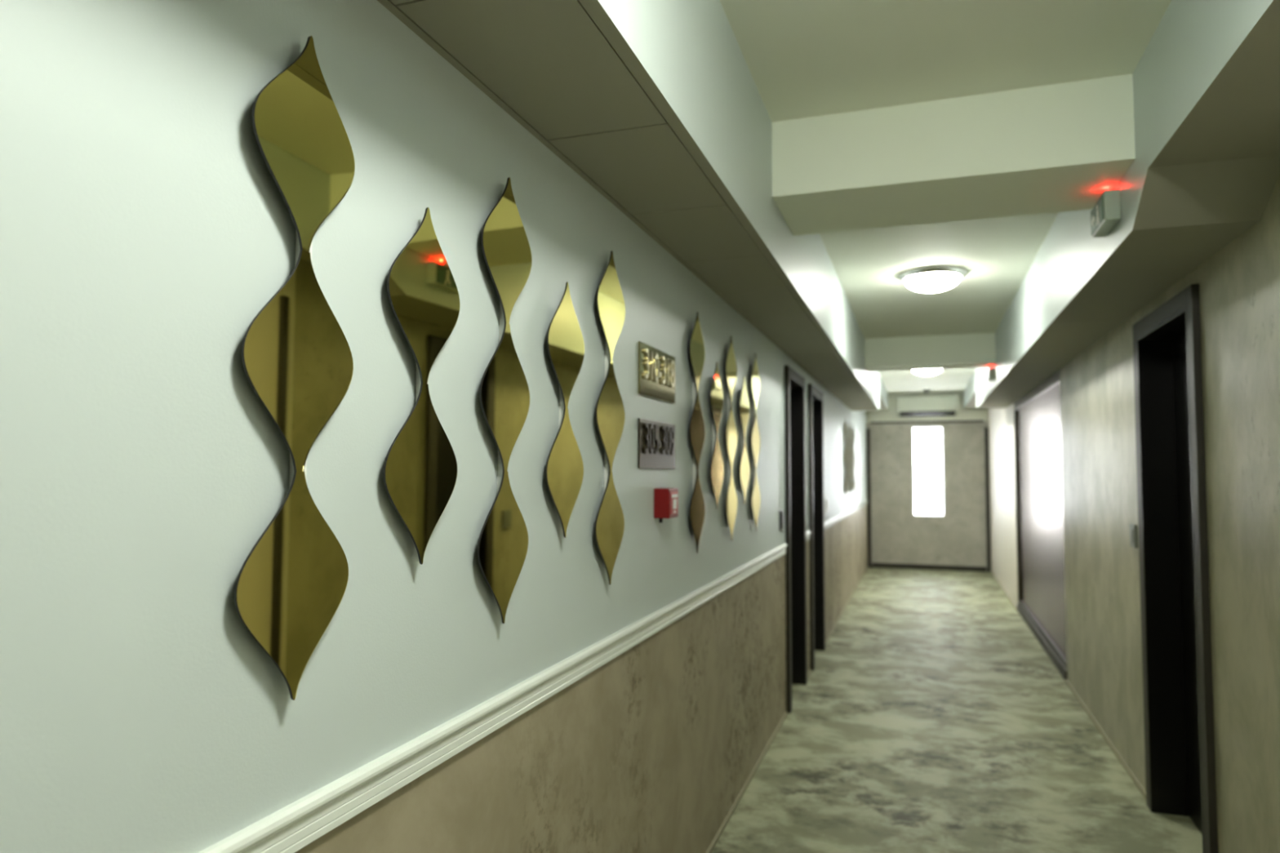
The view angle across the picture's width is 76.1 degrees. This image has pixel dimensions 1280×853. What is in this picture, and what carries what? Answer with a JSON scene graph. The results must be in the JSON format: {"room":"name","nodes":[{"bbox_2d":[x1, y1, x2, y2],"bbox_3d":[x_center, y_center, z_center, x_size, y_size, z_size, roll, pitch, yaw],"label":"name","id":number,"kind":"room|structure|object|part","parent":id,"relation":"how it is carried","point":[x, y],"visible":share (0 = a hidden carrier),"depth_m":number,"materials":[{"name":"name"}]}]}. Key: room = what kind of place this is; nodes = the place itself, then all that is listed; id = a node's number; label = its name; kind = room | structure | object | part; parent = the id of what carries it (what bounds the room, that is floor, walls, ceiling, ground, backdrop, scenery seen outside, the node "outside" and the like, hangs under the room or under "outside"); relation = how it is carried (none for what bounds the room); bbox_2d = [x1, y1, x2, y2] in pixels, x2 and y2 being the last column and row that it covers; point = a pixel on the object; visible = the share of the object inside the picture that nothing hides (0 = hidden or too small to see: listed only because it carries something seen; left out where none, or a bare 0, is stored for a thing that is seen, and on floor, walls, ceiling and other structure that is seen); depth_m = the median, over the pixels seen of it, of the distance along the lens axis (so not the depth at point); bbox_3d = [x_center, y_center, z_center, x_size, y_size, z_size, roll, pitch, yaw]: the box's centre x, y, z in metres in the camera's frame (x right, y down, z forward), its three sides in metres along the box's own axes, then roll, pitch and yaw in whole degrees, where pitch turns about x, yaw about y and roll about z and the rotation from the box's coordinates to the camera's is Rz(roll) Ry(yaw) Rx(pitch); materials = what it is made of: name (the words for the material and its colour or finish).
{"room":"apartment building corridor","nodes":[
{"label":"apartment building corridor","id":0,"kind":"room"},
{"bbox_2d":[0,0,867,852],"bbox_3d":[0.714,0.373,5.029,0.300,2.800,16.800,-1,-3,19],"label":"wall","id":1,"kind":"structure","parent":0,"point":[146,224],"depth_m":1.18,"materials":[{"name":"grey paint"}]},
{"bbox_2d":[234,35,355,700],"bbox_3d":[-0.465,-0.089,1.111,0.025,0.906,0.200,-1,-3,19],"label":"mirror","id":2,"kind":"object","parent":1,"relation":"attached to","point":[296,356],"visible":1,"depth_m":1.10,"materials":[{"name":"gold metal"}]},
{"bbox_2d":[382,207,460,564],"bbox_3d":[-0.373,-0.072,1.384,0.023,0.606,0.200,-1,-3,21],"label":"mirror","id":3,"kind":"object","parent":1,"relation":"attached to","point":[420,473],"visible":1,"depth_m":1.37,"materials":[{"name":"gold metal"}]},
{"bbox_2d":[198,543,787,852],"bbox_3d":[-0.479,0.540,1.057,0.018,0.064,8.540,-1,-3,19],"label":"trim","id":4,"kind":"structure","parent":1,"relation":"attached to","point":[296,825],"depth_m":1.41,"materials":[{"name":"white wood"}]},
{"bbox_2d":[477,177,532,623],"bbox_3d":[-0.278,-0.059,1.656,0.025,0.906,0.200,-1,-3,19],"label":"mirror","id":5,"kind":"object","parent":1,"relation":"attached to","point":[504,393],"visible":1,"depth_m":1.65,"materials":[{"name":"gold metal"}]},
{"bbox_2d":[545,281,584,537],"bbox_3d":[-0.182,-0.042,1.934,0.025,0.606,0.200,-1,-3,19],"label":"mirror","id":6,"kind":"object","parent":1,"relation":"attached to","point":[564,470],"visible":1,"depth_m":1.92,"materials":[{"name":"gold metal"}]},
{"bbox_2d":[595,250,625,585],"bbox_3d":[-0.086,-0.029,2.213,0.025,0.906,0.200,-1,-3,19],"label":"mirror","id":7,"kind":"object","parent":1,"relation":"attached to","point":[611,306],"visible":1,"depth_m":2.20,"materials":[{"name":"gold metal"}]},
{"bbox_2d":[637,417,675,468],"bbox_3d":[0.061,0.060,2.655,0.013,0.153,0.380,-1,-3,19],"label":"number plate","id":8,"kind":"object","parent":1,"relation":"attached to","point":[655,439],"visible":1,"depth_m":2.62,"materials":[{"name":"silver metal"}]},
{"bbox_2d":[638,341,675,403],"bbox_3d":[0.062,-0.170,2.667,0.013,0.161,0.380,-1,-3,19],"label":"number plate","id":9,"kind":"object","parent":1,"relation":"attached to","point":[656,368],"visible":1,"depth_m":2.63,"materials":[{"name":"gold metal"}]},
{"bbox_2d":[653,488,678,522],"bbox_3d":[0.087,0.255,2.657,0.056,0.110,0.106,-1,-3,19],"label":"fire alarm","id":10,"kind":"object","parent":1,"relation":"attached to","point":[665,500],"visible":1,"depth_m":2.61,"materials":[{"name":"red plastic"}]},
{"bbox_3d":[0.111,0.248,2.649,0.002,0.072,0.080,-1,-3,19],"label":"plate","id":11,"kind":"part","parent":10,"relation":"part of","materials":[{"name":"red"}]},
{"bbox_2d":[688,311,705,552],"bbox_3d":[0.208,0.018,3.067,0.025,0.906,0.200,-1,-3,19],"label":"mirror","id":12,"kind":"object","parent":1,"relation":"attached to","point":[696,346],"visible":1,"depth_m":3.06,"materials":[{"name":"gold metal"}]},
{"bbox_2d":[710,362,723,509],"bbox_3d":[0.309,0.037,3.360,0.025,0.606,0.200,-1,-3,19],"label":"mirror","id":13,"kind":"object","parent":1,"relation":"attached to","point":[716,391],"visible":1,"depth_m":3.35,"materials":[{"name":"gold metal"}]},
{"bbox_2d":[724,335,737,540],"bbox_3d":[0.397,0.049,3.615,0.025,0.906,0.200,-1,-3,19],"label":"mirror","id":14,"kind":"object","parent":1,"relation":"attached to","point":[731,368],"visible":1,"depth_m":3.61,"materials":[{"name":"gold metal"}]},
{"bbox_2d":[738,377,749,504],"bbox_3d":[0.489,0.065,3.884,0.025,0.606,0.200,-1,-3,19],"label":"mirror","id":15,"kind":"object","parent":1,"relation":"attached to","point":[744,406],"visible":1,"depth_m":3.88,"materials":[{"name":"gold metal"}]},
{"bbox_2d":[751,353,760,531],"bbox_3d":[0.580,0.078,4.149,0.025,0.906,0.200,-1,-3,19],"label":"mirror","id":16,"kind":"object","parent":1,"relation":"attached to","point":[755,380],"visible":1,"depth_m":4.14,"materials":[{"name":"gold metal"}]},
{"bbox_2d":[779,510,783,530],"bbox_3d":[0.863,0.571,4.967,0.017,0.116,0.100,-1,-3,19],"label":"card reader","id":17,"kind":"object","parent":1,"relation":"attached to","point":[781,513],"visible":1,"depth_m":4.93,"materials":[{"name":"black plastic"}]},
{"bbox_2d":[706,566,868,852],"bbox_3d":[0.857,1.760,4.903,0.012,0.018,16.800,-1,-3,19],"label":"baseboard","id":18,"kind":"structure","parent":1,"relation":"attached to","point":[742,792],"depth_m":4.04,"materials":[{"name":"beige wood"}]},
{"bbox_2d":[784,364,807,713],"bbox_3d":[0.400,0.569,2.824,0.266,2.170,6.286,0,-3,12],"label":"door","id":19,"kind":"structure","parent":1,"relation":"in","point":[794,383],"depth_m":5.78,"materials":[{"name":"grey wood"}]},
{"bbox_2d":[806,530,810,541],"bbox_3d":[1.234,0.814,6.033,0.018,0.064,0.300,-1,-3,19],"label":"trim","id":20,"kind":"structure","parent":1,"relation":"attached to","point":[808,532],"depth_m":6.09,"materials":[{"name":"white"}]},
{"bbox_2d":[808,383,825,671],"bbox_3d":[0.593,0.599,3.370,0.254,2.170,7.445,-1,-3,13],"label":"door","id":21,"kind":"structure","parent":1,"relation":"in","point":[815,404],"depth_m":6.87,"materials":[{"name":"grey wood"}]},
{"bbox_2d":[825,499,827,511],"bbox_3d":[1.675,0.710,7.327,0.017,0.110,0.090,-1,-3,19],"label":"light switch","id":22,"kind":"object","parent":1,"relation":"attached to","point":[826,500],"visible":1,"depth_m":7.29,"materials":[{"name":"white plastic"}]},
{"bbox_2d":[844,417,847,498],"bbox_3d":[2.284,0.350,9.096,0.025,0.906,0.200,-1,-3,19],"label":"mirror","id":23,"kind":"object","parent":1,"relation":"attached to","point":[845,423],"visible":1,"depth_m":9.09,"materials":[{"name":"gold metal"}]},
{"bbox_2d":[824,500,868,530],"bbox_3d":[2.578,1.028,9.937,0.018,0.064,6.250,-1,-3,19],"label":"trim","id":24,"kind":"structure","parent":1,"relation":"attached to","point":[837,518],"depth_m":8.77,"materials":[{"name":"white paint"}]},
{"bbox_2d":[846,431,849,484],"bbox_3d":[2.381,0.368,9.380,0.025,0.606,0.200,-1,-3,19],"label":"mirror","id":25,"kind":"object","parent":1,"relation":"attached to","point":[847,438],"visible":0.99,"depth_m":9.38,"materials":[{"name":"gold metal"}]},
{"bbox_2d":[848,424,851,493],"bbox_3d":[2.472,0.380,9.644,0.025,0.906,0.200,-1,-3,19],"label":"mirror","id":26,"kind":"object","parent":1,"relation":"attached to","point":[849,426],"visible":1,"depth_m":9.64,"materials":[{"name":"gold metal"}]},
{"bbox_2d":[848,424,850,445],"bbox_3d":[2.481,0.079,9.658,0.004,0.303,0.200,-1,-3,20],"label":"mirror","id":27,"kind":"object","parent":26,"relation":"on","point":[849,424],"depth_m":9.66,"materials":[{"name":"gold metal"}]},
{"bbox_2d":[850,434,853,481],"bbox_3d":[2.567,0.397,9.918,0.025,0.606,0.200,-1,-3,19],"label":"mirror","id":28,"kind":"object","parent":1,"relation":"attached to","point":[851,442],"visible":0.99,"depth_m":9.92,"materials":[{"name":"gold metal"}]},
{"bbox_2d":[852,422,855,495],"bbox_3d":[2.658,0.410,10.182,0.025,0.906,0.200,-1,-3,19],"label":"mirror","id":29,"kind":"object","parent":1,"relation":"attached to","point":[853,430],"visible":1,"depth_m":10.17,"materials":[{"name":"gold metal"}]},
{"bbox_2d":[853,450,854,470],"bbox_3d":[2.665,0.410,10.180,0.004,0.300,0.200,-1,-3,20],"label":"mirror","id":30,"kind":"object","parent":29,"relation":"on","point":[853,451],"depth_m":10.18,"materials":[{"name":"gold metal"}]},
{"bbox_2d":[853,422,854,444],"bbox_3d":[2.666,0.109,10.196,0.004,0.303,0.200,-1,-3,20],"label":"mirror","id":31,"kind":"object","parent":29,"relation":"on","point":[853,423],"depth_m":10.17,"materials":[{"name":"gold metal"}]},
{"bbox_2d":[866,391,987,567],"bbox_3d":[4.484,0.799,12.709,2.428,2.800,0.200,-1,-3,19],"label":"door","id":32,"kind":"structure","parent":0,"point":[958,538],"depth_m":12.58,"materials":[{"name":"beige paint"}]},
{"bbox_2d":[866,428,871,567],"bbox_3d":[3.602,1.120,12.857,0.055,2.170,0.060,-1,-3,19],"label":"trim","id":33,"kind":"structure","parent":32,"relation":"attached to","point":[868,430],"depth_m":12.83,"materials":[{"name":"grey"}]},
{"bbox_2d":[870,420,983,423],"bbox_3d":[4.428,-0.070,12.662,1.658,0.030,0.015,-1,-3,19],"label":"trim","id":34,"kind":"structure","parent":32,"relation":"attached to","point":[940,421],"depth_m":12.65,"materials":[{"name":"grey"}]},
{"bbox_2d":[897,395,958,417],"bbox_3d":[4.421,-0.312,12.579,0.880,0.314,0.198,-1,-3,19],"label":"air conditioner","id":35,"kind":"object","parent":32,"relation":"attached to","point":[935,405],"visible":1,"depth_m":12.49,"materials":[{"name":"white plastic"}]},
{"bbox_2d":[899,410,955,417],"bbox_3d":[4.401,-0.196,12.514,0.800,0.074,0.075,-1,-3,19],"label":"outlet","id":36,"kind":"object","parent":35,"relation":"attached to","point":[902,413],"depth_m":12.51,"materials":[{"name":"black plastic"}]},
{"bbox_2d":[911,426,945,516],"bbox_3d":[4.479,0.696,12.701,0.466,1.395,0.050,-1,-3,19],"label":"window","id":37,"kind":"structure","parent":32,"relation":"in","point":[927,442],"depth_m":12.70,"materials":[{"name":"white glass"}]},
{"bbox_2d":[871,562,986,571],"bbox_3d":[4.420,2.157,12.540,1.658,0.070,0.020,-1,-3,19],"label":"baseboard","id":38,"kind":"structure","parent":32,"relation":"attached to","point":[873,564],"depth_m":12.52,"materials":[{"name":"grey"}]},
{"bbox_2d":[984,426,991,572],"bbox_3d":[5.234,1.095,12.297,0.050,2.170,0.060,-1,-3,19],"label":"trim","id":39,"kind":"structure","parent":32,"relation":"attached to","point":[986,428],"depth_m":12.27,"materials":[{"name":"grey"}]},
{"bbox_2d":[720,0,1171,393],"bbox_3d":[1.726,-1.050,4.759,2.428,0.180,17.200,-1,-3,19],"label":"ceiling","id":40,"kind":"structure","parent":0,"point":[804,59],"depth_m":2.51,"materials":[{"name":"white paint"}]},
{"bbox_2d":[377,0,888,411],"bbox_3d":[1.018,-0.715,4.984,0.335,0.470,16.800,-1,-3,19],"label":"beam","id":41,"kind":"structure","parent":40,"relation":"attached to","point":[658,106],"depth_m":1.98,"materials":[{"name":"beige paint"}]},
{"bbox_2d":[922,389,929,393],"bbox_3d":[4.283,-0.523,12.216,0.104,0.051,0.104,-1,-3,19],"label":"smoke detector","id":42,"kind":"object","parent":40,"relation":"attached to","point":[925,391],"visible":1,"depth_m":12.18,"materials":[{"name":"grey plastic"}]},
{"bbox_2d":[912,369,941,375],"bbox_3d":[3.321,-0.647,9.451,0.400,0.107,0.400,-1,-3,19],"label":"ceiling lamp","id":43,"kind":"object","parent":40,"relation":"attached to","point":[924,372],"visible":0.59,"depth_m":9.37,"materials":[{"name":"white glass"}]},
{"bbox_2d":[864,333,995,372],"bbox_3d":[2.655,-0.675,7.526,1.108,0.265,0.370,-1,-3,19],"label":"ceiling beam","id":44,"kind":"structure","parent":40,"relation":"attached to","point":[962,351],"depth_m":7.37,"materials":[{"name":"white paint"}]},
{"bbox_2d":[897,266,966,292],"bbox_3d":[1.803,-0.890,5.041,0.400,0.107,0.400,-1,-3,19],"label":"ceiling lamp","id":45,"kind":"object","parent":40,"relation":"attached to","point":[931,278],"visible":1,"depth_m":4.93,"materials":[{"name":"white glass"}]},
{"bbox_3d":[1.803,-0.875,5.040,0.330,0.078,0.330,-1,-3,19],"label":"lamp shade","id":46,"kind":"part","parent":45,"relation":"part of","materials":[{"name":"white glass"}]},
{"bbox_3d":[1.803,-0.926,5.043,0.400,0.035,0.400,-1,-3,19],"label":"plate","id":47,"kind":"part","parent":45,"relation":"part of","materials":[{"name":"silver metal"}]},
{"bbox_2d":[772,73,1135,235],"bbox_3d":[1.067,-0.929,2.914,1.108,0.265,0.500,-1,-3,19],"label":"ceiling beam","id":48,"kind":"structure","parent":40,"relation":"attached to","point":[1054,148],"depth_m":2.72,"materials":[{"name":"white paint"}]},
{"bbox_2d":[963,0,1279,408],"bbox_3d":[2.383,-0.735,4.515,0.335,0.470,16.800,-1,-3,19],"label":"beam","id":49,"kind":"structure","parent":40,"relation":"attached to","point":[1205,169],"depth_m":2.42,"materials":[{"name":"beige paint"}]},
{"bbox_2d":[986,367,994,381],"bbox_3d":[3.167,-0.475,7.387,0.054,0.114,0.220,-1,-3,19],"label":"exit sign","id":50,"kind":"object","parent":49,"relation":"attached to","point":[990,371],"visible":1,"depth_m":7.29,"materials":[{"name":"grey plastic"}]},
{"bbox_2d":[1090,189,1121,237],"bbox_3d":[1.581,-0.728,2.779,0.054,0.114,0.220,-1,-3,19],"label":"exit sign","id":51,"kind":"object","parent":49,"relation":"attached to","point":[1105,214],"visible":1,"depth_m":2.69,"materials":[{"name":"grey plastic"}]},
{"bbox_2d":[711,567,1202,852],"bbox_3d":[1.716,1.806,4.605,2.428,0.100,17.200,-1,-3,19],"label":"floor","id":52,"kind":"structure","parent":0,"point":[931,717],"depth_m":4.35,"materials":[{"name":"carpet"}]},
{"bbox_2d":[987,174,1279,852],"bbox_3d":[2.703,0.343,4.346,0.350,2.800,16.800,-1,-3,19],"label":"wall","id":53,"kind":"structure","parent":0,"point":[1239,285],"depth_m":2.84,"materials":[{"name":"beige paint"}]},
{"bbox_2d":[1013,370,1066,680],"bbox_3d":[3.592,0.787,7.378,0.069,2.245,3.148,-1,-3,19],"label":"door","id":54,"kind":"structure","parent":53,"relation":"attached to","point":[1041,605],"depth_m":7.13,"materials":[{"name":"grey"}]},
{"bbox_3d":[3.599,0.727,7.378,0.054,2.125,3.148,-1,-3,19],"label":"panel frame","id":55,"kind":"part","parent":54,"relation":"part of","materials":[{"name":"brown metal"}]},
{"bbox_3d":[3.588,1.848,7.321,0.069,0.120,3.148,-1,-3,19],"label":"rail","id":56,"kind":"part","parent":54,"relation":"part of","materials":[{"name":"grey"}]},
{"bbox_2d":[990,570,1146,799],"bbox_3d":[2.526,1.734,4.330,0.014,0.020,16.800,-1,-3,19],"label":"baseboard","id":57,"kind":"structure","parent":53,"relation":"attached to","point":[1103,734],"depth_m":4.61,"materials":[{"name":"beige wood"}]},
{"bbox_2d":[1129,524,1137,548],"bbox_3d":[2.367,0.525,3.922,0.017,0.110,0.100,-1,-3,19],"label":"card reader","id":58,"kind":"object","parent":53,"relation":"attached to","point":[1133,528],"visible":1,"depth_m":3.90,"materials":[{"name":"grey plastic"}]},
{"bbox_2d":[1132,284,1218,852],"bbox_3d":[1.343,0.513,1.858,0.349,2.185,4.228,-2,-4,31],"label":"door","id":59,"kind":"structure","parent":53,"relation":"in","point":[1180,780],"depth_m":3.60,"materials":[{"name":"grey wood"}]}
]}

